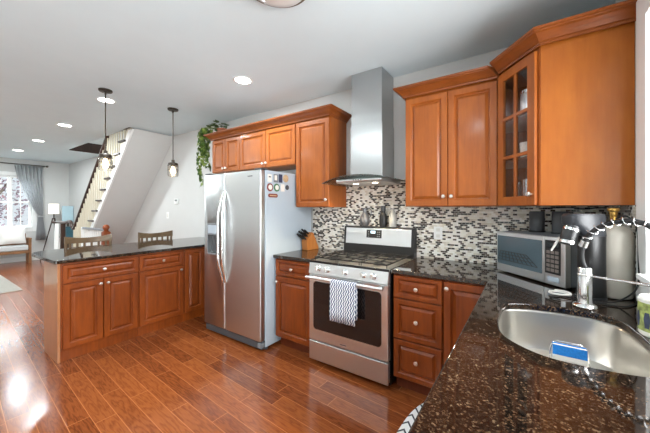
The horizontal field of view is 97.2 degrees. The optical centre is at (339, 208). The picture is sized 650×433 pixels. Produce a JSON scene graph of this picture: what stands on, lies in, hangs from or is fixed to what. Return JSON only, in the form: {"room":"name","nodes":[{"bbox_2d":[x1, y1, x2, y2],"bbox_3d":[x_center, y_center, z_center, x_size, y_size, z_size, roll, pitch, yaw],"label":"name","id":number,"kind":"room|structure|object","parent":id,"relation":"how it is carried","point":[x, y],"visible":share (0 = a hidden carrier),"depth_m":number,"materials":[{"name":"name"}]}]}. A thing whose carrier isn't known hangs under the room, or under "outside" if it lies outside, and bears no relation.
{"room":"kitchen","nodes":[
{"label":"kitchen","id":0,"kind":"room"},
{"bbox_2d":[0,157,68,258],"bbox_3d":[-8.988,0.036,6.526,0.150,2.660,4.200,0,0,33],"label":"wall","id":1,"kind":"structure","parent":0,"point":[56,176],"depth_m":7.89,"materials":[{"name":"paint"}]},
{"bbox_2d":[0,171,36,231],"bbox_3d":[-8.728,-0.176,6.855,0.175,1.544,2.055,0,0,33],"label":"window","id":2,"kind":"structure","parent":1,"relation":"in","point":[28,227],"depth_m":7.37,"materials":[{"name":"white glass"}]},
{"bbox_2d":[0,256,39,263],"bbox_3d":[-8.923,1.306,6.474,0.015,0.120,4.184,0,0,33],"label":"baseboard","id":3,"kind":"structure","parent":1,"relation":"attached to","point":[14,259],"depth_m":7.35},
{"bbox_2d":[0,162,48,167],"bbox_3d":[-8.677,-1.148,6.711,0.167,0.056,2.645,0,0,33],"label":"curtain rod","id":4,"kind":"object","parent":1,"relation":"attached to","point":[0,162],"visible":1,"depth_m":7.41,"materials":[{"name":"brown metal"}]},
{"bbox_2d":[14,164,45,239],"bbox_3d":[-8.088,-0.150,7.510,0.132,1.957,0.578,0,0,33],"label":"curtain","id":5,"kind":"object","parent":4,"relation":"hanging from","point":[30,178],"visible":1,"depth_m":7.57,"materials":[{"name":"grey fabric"}]},
{"bbox_2d":[89,137,104,144],"bbox_3d":[-4.735,-2.714,5.303,3.110,2.440,1.900,0,0,33],"label":"wall","id":6,"kind":"structure","parent":0,"point":[98,141],"depth_m":6.67,"materials":[{"name":"paint"}]},
{"bbox_2d":[196,120,228,187],"bbox_3d":[-1.763,-0.754,4.021,0.424,0.934,0.289,0,0,14],"label":"potted plant","id":7,"kind":"object","parent":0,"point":[204,146],"visible":0.88,"depth_m":3.99,"materials":[{"name":"green plant"}]},
{"bbox_2d":[0,260,426,432],"bbox_3d":[-4.115,1.426,3.347,11.785,0.120,4.500,0,0,33],"label":"floor","id":8,"kind":"structure","parent":0,"point":[187,376],"depth_m":2.18,"materials":[{"name":"brown wood"}]},
{"bbox_2d":[0,275,22,293],"bbox_3d":[-7.021,1.360,4.508,2.550,0.012,2.370,0,0,33],"label":"area rug","id":9,"kind":"object","parent":8,"relation":"on","point":[6,286],"visible":1,"depth_m":5.00,"materials":[{"name":"beige fabric"}]},
{"bbox_2d":[0,233,31,262],"bbox_3d":[-8.433,0.996,6.516,0.350,0.740,1.930,0,0,33],"label":"bench","id":10,"kind":"object","parent":8,"relation":"on","point":[7,249],"visible":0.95,"depth_m":7.10,"materials":[{"name":"brown wood"}]},
{"bbox_2d":[0,228,25,244],"bbox_3d":[-8.018,0.666,7.015,0.176,0.390,0.460,0,0,33],"label":"cushion","id":11,"kind":"object","parent":10,"relation":"on","point":[14,235],"visible":1,"depth_m":6.98,"materials":[{"name":"white fabric"}]},
{"bbox_2d":[0,244,27,251],"bbox_3d":[-8.422,0.971,6.509,0.295,0.129,1.830,0,0,33],"label":"seat cushion","id":12,"kind":"object","parent":10,"relation":"on","point":[7,247],"depth_m":7.04,"materials":[{"name":"white fabric"}]},
{"bbox_2d":[40,204,58,260],"bbox_3d":[-7.717,0.616,7.659,0.469,1.504,0.426,0,0,33],"label":"floor lamp","id":13,"kind":"object","parent":8,"relation":"on","point":[53,209],"visible":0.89,"depth_m":7.62,"materials":[{"name":"white"}]},
{"bbox_2d":[62,206,72,247],"bbox_3d":[-7.512,0.643,7.918,0.240,1.445,0.235,0,0,33],"label":"floor lamp","id":14,"kind":"object","parent":8,"relation":"on","point":[67,211],"visible":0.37,"depth_m":7.90,"materials":[{"name":"blue metal"}]},
{"bbox_2d":[64,234,111,248],"bbox_3d":[-3.026,0.849,3.526,0.397,1.035,0.472,0,0,33],"label":"bar stool","id":15,"kind":"object","parent":8,"relation":"on","point":[67,240],"visible":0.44,"depth_m":3.61,"materials":[{"name":"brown wood"}]},
{"bbox_2d":[44,255,137,363],"bbox_3d":[-2.471,0.924,2.888,0.478,0.883,0.627,0,0,33],"label":"base cabinet","id":16,"kind":"object","parent":8,"relation":"on","point":[91,305],"visible":0.92,"depth_m":2.71,"materials":[{"name":"red wood"}]},
{"bbox_2d":[81,224,110,245],"bbox_3d":[-4.421,0.814,5.144,1.290,1.105,0.105,0,0,33],"label":"guard","id":17,"kind":"object","parent":8,"relation":"on","point":[85,231],"visible":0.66,"depth_m":5.15,"materials":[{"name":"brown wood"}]},
{"bbox_2d":[52,127,174,248],"bbox_3d":[-4.803,-0.284,5.865,4.045,3.300,0.732,0,0,33],"label":"staircase","id":18,"kind":"structure","parent":8,"relation":"on","point":[141,154],"depth_m":5.27,"materials":[{"name":"paint"}]},
{"bbox_2d":[138,230,172,241],"bbox_3d":[-2.603,0.849,4.176,0.397,1.035,0.472,0,0,33],"label":"bar stool","id":19,"kind":"object","parent":8,"relation":"on","point":[167,233],"visible":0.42,"depth_m":4.28,"materials":[{"name":"brown wood"}]},
{"bbox_2d":[137,249,182,336],"bbox_3d":[-2.168,0.924,3.352,0.478,0.883,0.479,0,0,33],"label":"base cabinet","id":20,"kind":"object","parent":8,"relation":"on","point":[160,274],"visible":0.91,"depth_m":3.22,"materials":[{"name":"red wood"}]},
{"bbox_2d":[183,247,204,321],"bbox_3d":[-1.835,0.924,3.890,0.448,0.883,0.781,0,0,33],"label":"base cabinet","id":21,"kind":"object","parent":8,"relation":"on","point":[193,258],"visible":0.38,"depth_m":3.55,"materials":[{"name":"red wood"}]},
{"bbox_2d":[31,237,204,263],"bbox_3d":[-2.359,0.467,3.555,1.000,0.030,1.928,0,0,33],"label":"countertop","id":22,"kind":"structure","parent":21,"relation":"on","point":[67,255],"depth_m":3.11,"materials":[{"name":"stone"}]},
{"bbox_2d":[205,168,310,349],"bbox_3d":[-0.937,0.487,3.243,0.916,1.757,0.831,0,0,33],"label":"refrigerator","id":23,"kind":"object","parent":8,"relation":"on","point":[245,227],"visible":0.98,"depth_m":2.89,"materials":[{"name":"grey metal"}]},
{"bbox_2d":[267,183,272,190],"bbox_3d":[-0.676,-0.212,2.799,0.007,0.080,0.080,0,0,33],"label":"magnet","id":24,"kind":"object","parent":23,"relation":"attached to","point":[269,185],"visible":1,"depth_m":2.79,"materials":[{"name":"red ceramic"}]},
{"bbox_2d":[268,174,271,181],"bbox_3d":[-0.680,-0.302,2.796,0.005,0.075,0.052,0,0,33],"label":"magnet","id":25,"kind":"object","parent":23,"relation":"attached to","point":[269,175],"visible":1,"depth_m":2.80,"materials":[{"name":"white ceramic"}]},
{"bbox_2d":[268,194,277,197],"bbox_3d":[-0.655,-0.132,2.833,0.005,0.038,0.125,0,0,33],"label":"magnet","id":26,"kind":"object","parent":23,"relation":"attached to","point":[269,195],"visible":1,"depth_m":2.83},
{"bbox_2d":[274,174,277,182],"bbox_3d":[-0.634,-0.306,2.867,0.005,0.082,0.062,0,0,33],"label":"magnet","id":27,"kind":"object","parent":23,"relation":"attached to","point":[275,175],"visible":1,"depth_m":2.87,"materials":[{"name":"white ceramic"}]},
{"bbox_2d":[274,184,279,191],"bbox_3d":[-0.627,-0.214,2.875,0.007,0.080,0.080,0,0,33],"label":"magnet","id":28,"kind":"object","parent":23,"relation":"attached to","point":[276,186],"visible":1,"depth_m":2.87,"materials":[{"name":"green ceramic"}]},
{"bbox_2d":[281,184,284,191],"bbox_3d":[-0.583,-0.216,2.946,0.004,0.075,0.052,0,0,33],"label":"magnet","id":29,"kind":"object","parent":23,"relation":"attached to","point":[282,185],"visible":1,"depth_m":2.95,"materials":[{"name":"white ceramic"}]},
{"bbox_2d":[283,175,287,181],"bbox_3d":[-0.558,-0.316,2.982,0.006,0.080,0.080,0,0,33],"label":"magnet","id":30,"kind":"object","parent":23,"relation":"attached to","point":[285,177],"visible":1,"depth_m":2.97},
{"bbox_2d":[275,258,310,353],"bbox_3d":[-0.286,0.924,2.957,0.450,0.883,0.650,0,0,33],"label":"base cabinet","id":31,"kind":"object","parent":8,"relation":"on","point":[292,287],"visible":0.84,"depth_m":2.72,"materials":[{"name":"red wood"}]},
{"bbox_2d":[273,248,343,261],"bbox_3d":[-0.285,0.467,2.966,0.474,0.030,0.636,0,0,33],"label":"countertop","id":32,"kind":"structure","parent":31,"relation":"on","point":[299,255],"depth_m":2.84,"materials":[{"name":"stone"}]},
{"bbox_2d":[297,229,317,249],"bbox_3d":[-0.353,0.333,3.175,0.090,0.236,0.259,0,0,41],"label":"knife block","id":33,"kind":"object","parent":32,"relation":"on","point":[309,242],"visible":1,"depth_m":3.15,"materials":[{"name":"brown wood"}]},
{"bbox_2d":[305,225,416,385],"bbox_3d":[0.206,0.771,2.582,0.764,1.190,0.735,0,0,33],"label":"gas range","id":34,"kind":"object","parent":8,"relation":"on","point":[366,349],"visible":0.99,"depth_m":2.36,"materials":[{"name":"silver metal"}]},
{"bbox_2d":[329,279,357,326],"bbox_3d":[0.029,0.735,2.267,0.239,0.332,0.044,0,0,33],"label":"dish towel","id":35,"kind":"object","parent":34,"relation":"hanging from","point":[343,294],"visible":0.98,"depth_m":2.25,"materials":[{"name":"white fabric"}]},
{"bbox_2d":[314,253,412,271],"bbox_3d":[0.210,0.469,2.586,0.756,0.022,0.560,0,0,33],"label":"cooktop","id":36,"kind":"object","parent":34,"relation":"in","point":[321,262],"depth_m":2.41,"materials":[{"name":"metal"}]},
{"bbox_2d":[360,208,371,225],"bbox_3d":[0.269,0.080,2.942,0.116,0.190,0.104,0,0,-5],"label":"pitcher","id":37,"kind":"object","parent":34,"relation":"on","point":[365,218],"visible":1,"depth_m":2.91,"materials":[{"name":"silver metal"}]},
{"bbox_2d":[379,206,386,226],"bbox_3d":[0.434,0.073,2.832,0.076,0.205,0.076,0,0,33],"label":"bottle","id":38,"kind":"object","parent":34,"relation":"on","point":[383,217],"visible":1,"depth_m":2.81,"materials":[{"name":"black glass"}]},
{"bbox_2d":[389,206,396,226],"bbox_3d":[0.518,0.072,2.777,0.076,0.206,0.076,0,0,33],"label":"bottle","id":39,"kind":"object","parent":34,"relation":"on","point":[392,215],"visible":1,"depth_m":2.75,"materials":[{"name":"white ceramic"}]},
{"bbox_2d":[397,403,422,432],"bbox_3d":[0.491,1.360,1.536,0.460,0.012,1.060,0,0,33],"label":"kitchen mat","id":40,"kind":"object","parent":8,"relation":"on","point":[406,425],"visible":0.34,"depth_m":1.82,"materials":[{"name":"white fabric"}]},
{"bbox_2d":[394,273,443,395],"bbox_3d":[0.716,0.924,2.304,0.361,0.883,0.650,0,0,33],"label":"base cabinet","id":41,"kind":"object","parent":8,"relation":"on","point":[418,301],"visible":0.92,"depth_m":2.06,"materials":[{"name":"red wood"}]},
{"bbox_2d":[444,280,485,363],"bbox_3d":[1.258,0.924,1.951,0.929,0.883,0.650,0,0,33],"label":"base cabinet","id":42,"kind":"object","parent":8,"relation":"on","point":[460,298],"visible":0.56,"depth_m":1.91,"materials":[{"name":"red wood"}]},
{"bbox_3d":[-7.060,1.056,7.513,0.400,0.620,0.400,0,0,33],"label":"side table","id":43,"kind":"object","parent":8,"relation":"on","visible":0},
{"bbox_2d":[66,226,72,236],"bbox_3d":[-7.060,0.604,7.513,0.250,0.285,0.230,0,0,33],"label":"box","id":44,"kind":"object","parent":43,"relation":"on","point":[69,232],"visible":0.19,"depth_m":7.41,"materials":[{"name":"blue"}]},
{"bbox_3d":[0.714,0.925,0.869,0.657,0.883,1.846,0,0,33],"label":"cabinet","id":45,"kind":"object","parent":8,"relation":"on","visible":0},
{"bbox_2d":[391,257,649,432],"bbox_3d":[0.606,0.467,1.289,1.310,0.030,2.471,0,0,33],"label":"countertop","id":46,"kind":"structure","parent":45,"relation":"on","point":[488,382],"depth_m":0.75,"materials":[{"name":"stone"}]},
{"bbox_2d":[497,231,576,288],"bbox_3d":[1.369,0.307,1.872,0.348,0.290,0.535,0,0,-10],"label":"microwave","id":47,"kind":"object","parent":46,"relation":"on","point":[527,254],"visible":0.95,"depth_m":1.76,"materials":[{"name":"silver plastic"}]},
{"bbox_2d":[528,211,545,231],"bbox_3d":[1.394,0.089,2.020,0.104,0.145,0.104,0,0,33],"label":"canister","id":48,"kind":"object","parent":47,"relation":"on","point":[536,218],"visible":0.98,"depth_m":1.98,"materials":[{"name":"black plastic"}]},
{"bbox_2d":[550,211,568,233],"bbox_3d":[1.440,0.089,1.866,0.104,0.145,0.104,0,0,33],"label":"canister","id":49,"kind":"object","parent":47,"relation":"on","point":[557,226],"visible":0.62,"depth_m":1.84,"materials":[{"name":"black plastic"}]},
{"bbox_2d":[548,289,571,295],"bbox_3d":[1.150,0.438,1.494,0.100,0.018,0.089,0,0,33],"label":"cable coil","id":50,"kind":"object","parent":46,"relation":"on","point":[566,293],"visible":1,"depth_m":1.50,"materials":[{"name":"plastic"}]},
{"bbox_2d":[499,309,649,376],"bbox_3d":[0.853,0.579,1.078,0.479,0.190,0.629,0,0,33],"label":"sink","id":51,"kind":"object","parent":46,"relation":"in","point":[609,347],"visible":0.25,"depth_m":1.27,"materials":[{"name":"metal"}]},
{"bbox_2d":[549,340,590,366],"bbox_3d":[0.884,0.591,1.101,0.125,0.143,0.037,0,0,33],"label":"sponge holder","id":52,"kind":"object","parent":51,"relation":"in","point":[556,340],"visible":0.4,"depth_m":1.11,"materials":[{"name":"silver metal"}]},
{"bbox_2d":[552,341,587,365],"bbox_3d":[0.884,0.556,1.100,0.104,0.058,0.025,0,0,33],"label":"sponge","id":53,"kind":"object","parent":52,"relation":"in","point":[560,351],"visible":1,"depth_m":1.09,"materials":[{"name":"plastic"}]},
{"bbox_2d":[551,214,607,300],"bbox_3d":[1.217,0.238,1.452,0.243,0.427,0.114,0,0,0],"label":"coffee maker","id":54,"kind":"object","parent":46,"relation":"on","point":[576,226],"visible":0.79,"depth_m":1.41,"materials":[{"name":"black plastic"}]},
{"bbox_2d":[549,295,636,306],"bbox_3d":[1.232,0.448,1.385,0.358,0.007,0.092,0,0,24],"label":"power cord","id":55,"kind":"object","parent":46,"relation":"on","point":[552,296],"visible":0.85,"depth_m":1.36,"materials":[{"name":"black rubber"}]},
{"bbox_2d":[572,217,649,309],"bbox_3d":[1.167,0.242,1.213,0.092,0.419,0.318,0,0,-18],"label":"faucet","id":56,"kind":"object","parent":46,"relation":"on","point":[585,276],"visible":1,"depth_m":1.29,"materials":[{"name":"silver metal"}]},
{"bbox_2d":[595,215,639,302],"bbox_3d":[1.337,0.241,1.367,0.191,0.421,0.105,0,0,-20],"label":"gas hose","id":57,"kind":"object","parent":46,"relation":"on","point":[637,286],"visible":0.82,"depth_m":1.36,"materials":[{"name":"black rubber"}]},
{"bbox_2d":[606,208,634,299],"bbox_3d":[1.417,0.224,1.481,0.156,0.456,0.156,0,0,33],"label":"gas cylinder","id":58,"kind":"object","parent":46,"relation":"on","point":[620,243],"visible":0.67,"depth_m":1.42,"materials":[{"name":"grey metal"}]},
{"bbox_2d":[637,294,649,337],"bbox_3d":[1.135,0.383,1.015,0.112,0.138,0.112,0,0,33],"label":"jar","id":59,"kind":"object","parent":46,"relation":"on","point":[643,300],"visible":1,"depth_m":1.02,"materials":[{"name":"white ceramic"}]},
{"bbox_2d":[637,310,649,328],"bbox_3d":[1.135,0.394,1.015,0.110,0.055,0.110,0,0,33],"label":"label","id":60,"kind":"object","parent":59,"relation":"on","point":[643,316],"depth_m":1.02,"materials":[{"name":"green paper"}]},
{"bbox_2d":[0,0,615,163],"bbox_3d":[-4.115,-1.394,3.347,11.785,0.200,4.500,0,0,33],"label":"ceiling","id":61,"kind":"structure","parent":0,"point":[154,56],"depth_m":2.37,"materials":[{"name":"paint"}]},
{"bbox_2d":[56,123,72,126],"bbox_3d":[-4.234,-1.288,4.415,0.194,0.009,0.194,0,0,33],"label":"recessed light","id":62,"kind":"object","parent":61,"relation":"in","point":[58,124],"visible":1,"depth_m":4.41,"materials":[{"name":"white"}]},
{"bbox_2d":[98,88,112,170],"bbox_3d":[-2.544,-0.855,3.115,0.129,0.878,0.129,0,0,33],"label":"pendant lamp","id":63,"kind":"object","parent":61,"relation":"hanging from","point":[104,155],"visible":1,"depth_m":3.10,"materials":[{"name":"brown metal"}]},
{"bbox_2d":[98,157,111,170],"bbox_3d":[-2.544,-0.486,3.115,0.120,0.140,0.120,0,0,33],"label":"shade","id":64,"kind":"object","parent":63,"relation":"on","point":[105,163],"depth_m":3.10,"materials":[{"name":"glass"}]},
{"bbox_2d":[102,158,108,167],"bbox_3d":[-2.544,-0.520,3.115,0.058,0.147,0.057,0,0,33],"label":"bulb","id":65,"kind":"object","parent":63,"relation":"attached to","point":[105,163],"depth_m":3.10,"materials":[{"name":"beige glass"}]},
{"bbox_2d":[95,97,115,103],"bbox_3d":[-2.770,-1.288,3.401,0.194,0.009,0.194,0,0,33],"label":"recessed light","id":66,"kind":"object","parent":61,"relation":"in","point":[101,99],"visible":0.95,"depth_m":3.40,"materials":[{"name":"white"}]},
{"bbox_2d":[167,107,178,176],"bbox_3d":[-2.154,-0.855,3.708,0.129,0.878,0.129,0,0,33],"label":"pendant lamp","id":67,"kind":"object","parent":61,"relation":"hanging from","point":[172,163],"visible":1,"depth_m":3.70,"materials":[{"name":"brown metal"}]},
{"bbox_2d":[233,76,252,84],"bbox_3d":[-0.967,-1.288,2.874,0.194,0.009,0.194,0,0,33],"label":"recessed light","id":68,"kind":"object","parent":61,"relation":"in","point":[243,80],"visible":1,"depth_m":2.87,"materials":[{"name":"white"}]},
{"bbox_2d":[257,0,304,7],"bbox_3d":[-0.350,-1.244,1.583,0.392,0.100,0.392,0,0,33],"label":"flush ceiling light","id":69,"kind":"object","parent":61,"relation":"attached to","point":[273,3],"visible":1,"depth_m":1.69,"materials":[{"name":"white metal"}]},
{"bbox_2d":[69,47,551,264],"bbox_3d":[-2.927,-1.234,5.169,11.785,5.200,0.150,0,0,33],"label":"wall","id":70,"kind":"structure","parent":0,"point":[186,219],"depth_m":4.78,"materials":[{"name":"paint"}]},
{"bbox_2d":[69,129,126,153],"bbox_3d":[-4.475,-1.384,5.701,2.910,0.220,0.650,0,0,33],"label":"ceiling opening","id":71,"kind":"structure","parent":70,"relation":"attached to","point":[88,147],"depth_m":6.47,"materials":[{"name":"brown wood"}]},
{"bbox_2d":[212,135,240,173],"bbox_3d":[-1.417,-0.714,3.879,0.575,0.460,0.358,0,0,33],"label":"upper cabinet","id":72,"kind":"object","parent":70,"relation":"attached to","point":[225,151],"visible":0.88,"depth_m":3.74,"materials":[{"name":"brown wood"}]},
{"bbox_2d":[240,122,296,170],"bbox_3d":[-0.783,-0.714,3.465,0.934,0.460,0.358,0,0,33],"label":"upper cabinet","id":73,"kind":"object","parent":70,"relation":"attached to","point":[272,149],"visible":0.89,"depth_m":3.32,"materials":[{"name":"brown wood"}]},
{"bbox_2d":[203,104,351,140],"bbox_3d":[-0.853,-0.968,3.479,2.111,0.077,0.404,0,0,33],"label":"crown molding","id":74,"kind":"structure","parent":73,"relation":"attached to","point":[332,110],"depth_m":3.10,"materials":[{"name":"brown wood"}]},
{"bbox_2d":[296,115,345,206],"bbox_3d":[-0.205,-0.481,3.088,0.442,0.925,0.358,0,0,33],"label":"upper cabinet","id":75,"kind":"object","parent":70,"relation":"attached to","point":[320,141],"visible":0.98,"depth_m":2.96,"materials":[{"name":"brown wood"}]},
{"bbox_2d":[322,67,405,186],"bbox_3d":[0.267,-0.761,2.674,0.746,1.055,0.522,0,0,33],"label":"range hood","id":76,"kind":"object","parent":70,"relation":"attached to","point":[372,130],"visible":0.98,"depth_m":2.67,"materials":[{"name":"metal"}]},
{"bbox_2d":[406,78,501,206],"bbox_3d":[0.926,-0.481,2.351,0.694,0.925,0.358,0,0,33],"label":"upper cabinet","id":77,"kind":"object","parent":70,"relation":"attached to","point":[452,134],"visible":0.9,"depth_m":2.21,"materials":[{"name":"brown wood"}]},
{"bbox_2d":[393,65,498,100],"bbox_3d":[0.878,-0.968,2.350,0.771,0.077,0.404,0,0,33],"label":"crown molding","id":78,"kind":"structure","parent":77,"relation":"attached to","point":[484,73],"depth_m":2.18,"materials":[{"name":"brown wood"}]},
{"bbox_2d":[313,179,605,264],"bbox_3d":[0.765,0.082,2.666,2.565,0.741,0.008,0,0,33],"label":"tiled wall","id":79,"kind":"structure","parent":70,"relation":"attached to","point":[469,234],"depth_m":2.59,"materials":[{"name":"tile"}]},
{"bbox_2d":[434,226,441,239],"bbox_3d":[0.888,0.216,2.575,0.075,0.115,0.008,0,0,33],"label":"outlet","id":80,"kind":"object","parent":79,"relation":"attached to","point":[437,230],"visible":1,"depth_m":2.57,"materials":[{"name":"plastic"}]},
{"bbox_2d":[498,22,634,206],"bbox_3d":[1.403,-0.491,1.880,0.634,0.945,0.610,0,0,33],"label":"upper cabinet","id":81,"kind":"object","parent":70,"relation":"attached to","point":[577,124],"visible":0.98,"depth_m":1.60,"materials":[{"name":"brown wood"}]},
{"bbox_2d":[506,112,526,132],"bbox_3d":[1.415,-0.610,1.889,0.590,0.018,0.572,0,0,33],"label":"shelf","id":82,"kind":"object","parent":81,"relation":"attached to","point":[521,116],"depth_m":1.99,"materials":[{"name":"brown wood"}]},
{"bbox_2d":[506,156,526,168],"bbox_3d":[1.415,-0.325,1.889,0.590,0.018,0.572,0,0,33],"label":"shelf","id":83,"kind":"object","parent":81,"relation":"attached to","point":[522,161],"depth_m":1.95,"materials":[{"name":"brown wood"}]},
{"bbox_2d":[521,179,523,195],"bbox_3d":[1.227,-0.115,1.869,0.068,0.155,0.068,0,0,33],"label":"drinking glass","id":84,"kind":"object","parent":81,"relation":"in","point":[522,179],"visible":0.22,"depth_m":1.87,"materials":[{"name":"clear glass"}]},
{"bbox_2d":[519,142,526,156],"bbox_3d":[1.235,-0.385,1.871,0.084,0.100,0.102,0,0,-23],"label":"mug","id":85,"kind":"object","parent":81,"relation":"on","point":[523,145],"visible":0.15,"depth_m":1.86,"materials":[{"name":"white ceramic"}]},
{"bbox_2d":[520,87,526,110],"bbox_3d":[1.237,-0.711,1.869,0.098,0.182,0.098,0,0,33],"label":"canister","id":86,"kind":"object","parent":81,"relation":"on","point":[523,99],"visible":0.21,"depth_m":1.85,"materials":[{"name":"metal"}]},
{"bbox_2d":[489,0,636,73],"bbox_3d":[1.216,-0.986,1.669,0.262,0.080,0.745,0,0,-33],"label":"crown molding","id":87,"kind":"structure","parent":81,"relation":"attached to","point":[624,12],"depth_m":1.56,"materials":[{"name":"brown wood"}]},
{"bbox_2d":[539,207,606,208],"bbox_3d":[1.657,-0.005,2.050,0.377,0.017,0.014,0,0,41],"label":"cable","id":88,"kind":"object","parent":81,"relation":"attached to","point":[551,207],"visible":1,"depth_m":2.04,"materials":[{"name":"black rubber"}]},
{"bbox_2d":[615,0,635,299],"bbox_3d":[0.757,0.036,0.169,0.150,2.660,4.200,0,0,33],"label":"wall","id":89,"kind":"structure","parent":0,"point":[616,1],"depth_m":1.46,"materials":[{"name":"paint"}]},
{"bbox_2d":[606,205,635,298],"bbox_3d":[1.153,0.217,0.920,0.008,0.470,2.491,0,0,33],"label":"tiled wall","id":90,"kind":"structure","parent":89,"relation":"attached to","point":[630,211],"depth_m":1.52,"materials":[{"name":"tile"}]},
{"bbox_2d":[636,0,649,300],"bbox_3d":[1.108,-0.280,0.775,0.175,1.457,1.400,0,0,33],"label":"window","id":91,"kind":"structure","parent":89,"relation":"in","point":[642,6],"depth_m":1.30,"materials":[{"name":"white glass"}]},
{"label":"outside","id":92,"kind":"structure","parent":0,"visible":0},
{"bbox_3d":[-14.760,1.816,9.216,12.440,0.100,22.000,0,0,33],"label":"ground","id":93,"kind":"structure","parent":92,"visible":0},
{"bbox_2d":[0,176,27,225],"bbox_3d":[-11.742,-0.342,9.301,3.215,4.227,4.853,0,0,33],"label":"street tree","id":94,"kind":"object","parent":93,"relation":"on","point":[4,187],"visible":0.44,"depth_m":9.66,"materials":[{"name":"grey plant"}]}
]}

